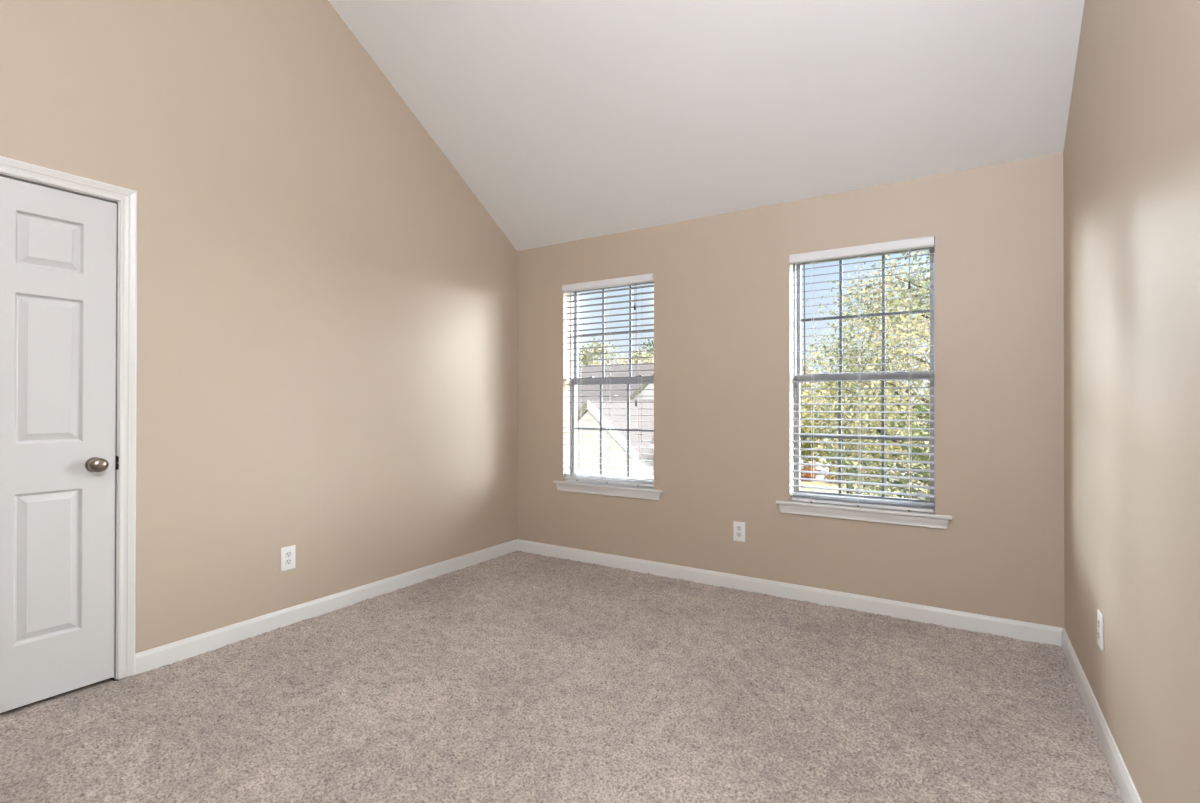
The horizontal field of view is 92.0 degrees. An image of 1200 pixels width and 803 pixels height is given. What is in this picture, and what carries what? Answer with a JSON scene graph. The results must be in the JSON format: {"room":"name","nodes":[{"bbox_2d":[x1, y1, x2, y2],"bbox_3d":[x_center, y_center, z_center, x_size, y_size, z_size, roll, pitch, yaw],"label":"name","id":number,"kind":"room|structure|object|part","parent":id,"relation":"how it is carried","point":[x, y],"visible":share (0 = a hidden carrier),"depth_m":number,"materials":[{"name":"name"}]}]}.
{"room":"empty bedroom","nodes":[
{"label":"empty bedroom","id":0,"kind":"room"},
{"bbox_2d":[0,677,118,713],"bbox_3d":[-0.542,1.323,1.674,4.142,0.208,5.467,0,0,32],"label":"floor","id":1,"kind":"structure","parent":0,"point":[112,678],"depth_m":2.43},
{"bbox_2d":[0,551,1123,802],"bbox_3d":[-0.149,1.210,2.347,3.590,0.022,3.525,0,0,32],"label":"carpet","id":2,"kind":"object","parent":1,"relation":"on","point":[517,676],"visible":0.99,"depth_m":2.27,"materials":[{"name":"beige carpet"}]},
{"bbox_2d":[0,0,516,712],"bbox_3d":[-2.081,-0.727,2.719,0.170,4.274,5.277,0,0,32],"label":"wall","id":3,"kind":"structure","parent":0,"point":[327,307],"depth_m":3.12,"materials":[{"name":"beige paint"}]},
{"bbox_2d":[0,173,119,712],"bbox_3d":[-2.310,0.158,2.196,0.133,2.098,0.807,0,0,32],"label":"door","id":4,"kind":"structure","parent":3,"relation":"in","point":[59,246],"depth_m":2.36,"materials":[{"name":"white paint"}]},
{"bbox_3d":[-2.114,0.267,2.439,0.061,0.060,0.067,0,0,32],"label":"knob","id":5,"kind":"part","parent":4,"relation":"part of","materials":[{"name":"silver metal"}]},
{"bbox_3d":[-2.104,0.267,2.523,0.016,0.060,0.009,0,0,32],"label":"strike plate","id":6,"kind":"part","parent":4,"relation":"part of","materials":[{"name":"brown metal"}]},
{"bbox_2d":[0,156,136,679],"bbox_3d":[-2.302,0.135,2.191,0.016,2.144,0.901,0,0,32],"label":"trim","id":7,"kind":"structure","parent":3,"relation":"attached to","point":[127,198],"depth_m":2.54,"materials":[{"name":"white wood"}]},
{"bbox_2d":[281,545,295,570],"bbox_3d":[-1.698,0.853,3.155,0.008,0.127,0.080,0,0,32],"label":"wall outlet","id":8,"kind":"object","parent":3,"relation":"attached to","point":[287,553],"visible":1,"depth_m":3.15,"materials":[{"name":"plastic"}]},
{"bbox_2d":[285,552,291,556],"bbox_3d":[-1.696,0.833,3.154,0.003,0.028,0.036,0,0,32],"label":"receptacle","id":9,"kind":"object","parent":8,"relation":"attached to","point":[287,554],"depth_m":3.15,"materials":[{"name":"white plastic"}]},
{"bbox_2d":[285,559,291,564],"bbox_3d":[-1.696,0.874,3.153,0.003,0.028,0.036,0,0,32],"label":"receptacle","id":10,"kind":"object","parent":8,"relation":"attached to","point":[287,561],"depth_m":3.15,"materials":[{"name":"white plastic"}]},
{"bbox_2d":[135,539,516,674],"bbox_3d":[-1.372,1.176,3.668,0.013,0.098,2.598,0,0,32],"label":"baseboard","id":11,"kind":"structure","parent":3,"relation":"attached to","point":[154,658],"depth_m":3.19,"materials":[{"name":"white wood"}]},
{"bbox_2d":[328,0,1084,250],"bbox_3d":[-0.508,-2.054,1.736,4.142,1.986,5.577,0,0,32],"label":"ceiling","id":12,"kind":"structure","parent":0,"point":[566,120],"depth_m":3.19,"materials":[{"name":"paint"}]},
{"bbox_2d":[517,152,1063,627],"bbox_3d":[0.865,0.078,3.912,3.842,2.682,0.190,0,0,32],"label":"wall","id":13,"kind":"structure","parent":0,"point":[724,297],"depth_m":3.54,"materials":[{"name":"beige paint"}]},
{"bbox_2d":[553,282,662,500],"bbox_3d":[0.087,-0.106,4.380,0.943,1.607,0.210,0,0,32],"label":"window","id":14,"kind":"structure","parent":13,"relation":"in","point":[610,489],"depth_m":4.39,"materials":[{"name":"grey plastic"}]},
{"bbox_2d":[562,273,653,486],"bbox_3d":[0.059,-0.148,4.335,0.786,1.520,0.083,0,0,32],"label":"window blind","id":15,"kind":"object","parent":14,"relation":"attached to","point":[644,278],"visible":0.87,"depth_m":4.32,"materials":[{"name":"white plastic"}]},
{"bbox_3d":[-0.156,-0.130,4.485,0.011,1.469,0.057,0,0,32],"label":"ladder cord","id":16,"kind":"part","parent":15,"relation":"part of","materials":[{"name":"white fabric"}]},
{"bbox_3d":[0.069,-0.131,4.343,0.011,1.469,0.057,0,0,32],"label":"ladder cord","id":17,"kind":"part","parent":15,"relation":"part of","materials":[{"name":"white fabric"}]},
{"bbox_3d":[0.065,0.599,4.342,0.778,0.018,0.052,0,0,32],"label":"rail","id":18,"kind":"part","parent":15,"relation":"part of","materials":[{"name":"white plastic"}]},
{"bbox_3d":[0.295,-0.131,4.201,0.011,1.469,0.057,0,0,32],"label":"ladder cord","id":19,"kind":"part","parent":15,"relation":"part of","materials":[{"name":"white fabric"}]},
{"bbox_3d":[0.120,-0.144,4.433,0.792,1.532,0.085,0,0,32],"label":"frame","id":20,"kind":"part","parent":14,"relation":"part of","materials":[{"name":"grey plastic"}]},
{"bbox_3d":[0.111,0.212,4.417,0.772,0.788,0.028,0,0,32],"label":"sash","id":21,"kind":"part","parent":14,"relation":"part of","materials":[{"name":"glass"}]},
{"bbox_3d":[0.129,-0.525,4.448,0.772,0.746,0.027,0,0,32],"label":"sash","id":22,"kind":"part","parent":14,"relation":"part of","materials":[{"name":"grey plastic"}]},
{"bbox_2d":[733,521,744,541],"bbox_3d":[0.905,0.845,3.765,0.080,0.127,0.008,0,0,32],"label":"wall outlet","id":23,"kind":"object","parent":13,"relation":"attached to","point":[738,527],"visible":1,"depth_m":3.76,"materials":[{"name":"plastic"}]},
{"bbox_2d":[517,539,1062,645],"bbox_3d":[0.810,1.180,3.821,3.542,0.098,0.013,0,0,32],"label":"baseboard","id":24,"kind":"structure","parent":13,"relation":"attached to","point":[1026,631],"depth_m":3.48,"materials":[{"name":"white wood"}]},
{"bbox_2d":[776,247,951,528],"bbox_3d":[1.552,-0.109,3.457,0.943,1.607,0.210,0,0,32],"label":"window","id":25,"kind":"structure","parent":13,"relation":"in","point":[881,515],"depth_m":3.45,"materials":[{"name":"grey plastic"}]},
{"bbox_2d":[789,236,934,512],"bbox_3d":[1.524,-0.145,3.413,0.778,1.530,0.083,0,0,32],"label":"window blind","id":26,"kind":"object","parent":25,"relation":"attached to","point":[929,241],"visible":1,"depth_m":3.41,"materials":[{"name":"white plastic"}]},
{"bbox_3d":[1.311,-0.128,3.562,0.011,1.479,0.057,0,0,32],"label":"ladder cord","id":27,"kind":"part","parent":26,"relation":"part of","materials":[{"name":"white fabric"}]},
{"bbox_3d":[1.534,-0.128,3.421,0.011,1.479,0.057,0,0,32],"label":"ladder cord","id":28,"kind":"part","parent":26,"relation":"part of","materials":[{"name":"white fabric"}]},
{"bbox_3d":[1.529,0.607,3.420,0.770,0.018,0.052,0,0,32],"label":"rail","id":29,"kind":"part","parent":26,"relation":"part of","materials":[{"name":"white plastic"}]},
{"bbox_3d":[1.736,-0.769,3.251,0.002,0.177,0.002,0,0,32],"label":"pull cord","id":30,"kind":"part","parent":26,"relation":"part of","materials":[{"name":"white fabric"}]},
{"bbox_3d":[1.757,-0.128,3.280,0.011,1.479,0.057,0,0,32],"label":"ladder cord","id":31,"kind":"part","parent":26,"relation":"part of","materials":[{"name":"white fabric"}]},
{"bbox_3d":[1.576,0.218,3.494,0.764,0.772,0.028,0,0,32],"label":"sash","id":32,"kind":"part","parent":25,"relation":"part of","materials":[{"name":"clear glass"}]},
{"bbox_3d":[1.594,-0.519,3.525,0.764,0.762,0.027,0,0,32],"label":"sash","id":33,"kind":"part","parent":25,"relation":"part of","materials":[{"name":"grey plastic"}]},
{"bbox_2d":[1063,0,1199,802],"bbox_3d":[1.052,-0.732,0.746,0.150,4.274,5.277,0,0,32],"label":"wall","id":34,"kind":"structure","parent":0,"point":[1131,153],"depth_m":1.67,"materials":[{"name":"beige paint"}]},
{"bbox_2d":[1097,609,1103,650],"bbox_3d":[1.812,0.828,2.098,0.008,0.127,0.080,0,0,32],"label":"wall outlet","id":35,"kind":"object","parent":34,"relation":"attached to","point":[1100,618],"visible":1,"depth_m":2.08,"materials":[{"name":"plastic"}]},
{"bbox_2d":[1061,628,1141,802],"bbox_3d":[0.981,1.166,0.781,0.013,0.098,4.977,0,0,32],"label":"baseboard","id":36,"kind":"structure","parent":34,"relation":"attached to","point":[1128,792],"depth_m":2.04,"materials":[{"name":"white wood"}]},
{"label":"outside","id":37,"kind":"structure","parent":0,"visible":0},
{"bbox_2d":[800,426,928,498],"bbox_3d":[20.840,4.614,51.849,160.000,0.300,150.000,0,0,32],"label":"ground","id":38,"kind":"structure","parent":37,"point":[807,483],"depth_m":30.00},
{"bbox_2d":[579,336,633,365],"bbox_3d":[-0.332,-1.081,59.108,10.081,11.153,10.523,0,0,6],"label":"tree","id":39,"kind":"object","parent":38,"relation":"on","point":[597,350],"visible":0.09,"depth_m":57.69,"materials":[{"name":"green plant"}]},
{"bbox_2d":[577,399,653,478],"bbox_3d":[-0.537,2.112,20.441,11.300,4.360,8.360,0,0,32],"label":"house","id":40,"kind":"structure","parent":38,"relation":"on","point":[591,436],"depth_m":15.41,"materials":[{"name":"white"}]},
{"bbox_2d":[577,363,653,399],"bbox_3d":[-1.148,1.108,33.830,22.000,6.490,10.960,0,0,32],"label":"house","id":41,"kind":"structure","parent":38,"relation":"on","point":[616,389],"depth_m":29.55,"materials":[{"name":"white"}]},
{"bbox_2d":[605,343,653,364],"bbox_3d":[3.506,-0.230,49.581,7.778,9.553,7.937,0,0,32],"label":"tree","id":42,"kind":"object","parent":38,"relation":"on","point":[635,354],"visible":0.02,"depth_m":48.57,"materials":[{"name":"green plant"}]},
{"bbox_2d":[620,339,653,360],"bbox_3d":[6.371,-1.669,67.944,8.880,12.432,9.161,0,0,32],"label":"tree","id":43,"kind":"object","parent":38,"relation":"on","point":[649,340],"visible":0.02,"depth_m":68.18,"materials":[{"name":"green plant"}]},
{"bbox_2d":[638,353,653,362],"bbox_3d":[3.718,0.548,41.462,6.057,8.383,6.290,0,0,8],"label":"tree","id":44,"kind":"object","parent":38,"relation":"on","point":[644,360],"visible":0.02,"depth_m":41.53,"materials":[{"name":"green plant"}]},
{"bbox_2d":[800,465,818,481],"bbox_3d":[11.423,3.913,31.795,1.066,1.050,1.207,0,0,32],"label":"shrub","id":45,"kind":"object","parent":38,"relation":"on","point":[802,475],"visible":0.6,"depth_m":31.54,"materials":[{"name":"orange plant"}]},
{"bbox_2d":[800,358,821,439],"bbox_3d":[16.196,-0.275,50.981,7.960,9.522,8.202,0,0,-26],"label":"tree","id":46,"kind":"object","parent":38,"relation":"on","point":[804,385],"visible":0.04,"depth_m":49.53,"materials":[{"name":"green plant"}]},
{"bbox_2d":[824,467,844,483],"bbox_3d":[12.522,3.922,30.870,1.174,1.074,1.130,0,0,32],"label":"shrub","id":47,"kind":"object","parent":38,"relation":"on","point":[832,477],"visible":0.21,"depth_m":30.76,"materials":[{"name":"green plant"}]},
{"bbox_2d":[800,362,927,493],"bbox_3d":[7.970,1.444,18.449,4.850,5.761,4.848,0,0,39],"label":"tree","id":48,"kind":"object","parent":38,"relation":"on","point":[802,429],"visible":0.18,"depth_m":18.05,"materials":[{"name":"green plant"}]},
{"bbox_2d":[800,250,929,499],"bbox_3d":[5.913,0.005,8.534,6.298,8.539,6.490,0,0,-8],"label":"tree","id":49,"kind":"object","parent":38,"relation":"on","point":[892,303],"visible":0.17,"depth_m":8.76,"materials":[{"name":"green plant"}]},
{"bbox_2d":[863,363,928,499],"bbox_3d":[3.343,1.863,5.152,2.673,4.779,2.534,0,0,-3],"label":"tree","id":50,"kind":"object","parent":38,"relation":"on","point":[916,450],"visible":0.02,"depth_m":5.24,"materials":[{"name":"green plant"}]},
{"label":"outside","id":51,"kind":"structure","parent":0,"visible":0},
{"bbox_2d":[815,468,922,485],"bbox_3d":[16.013,4.364,34.800,110.000,0.030,8.000,0,0,32],"label":"street","id":52,"kind":"structure","parent":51,"point":[818,476],"depth_m":33.97,"materials":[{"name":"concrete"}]},
{"bbox_2d":[800,458,830,470],"bbox_3d":[11.670,3.645,35.412,4.400,1.396,1.720,0,0,32],"label":"car","id":53,"kind":"object","parent":52,"relation":"on","point":[808,466],"visible":0.09,"depth_m":33.86,"materials":[{"name":"white paint"}]}
]}

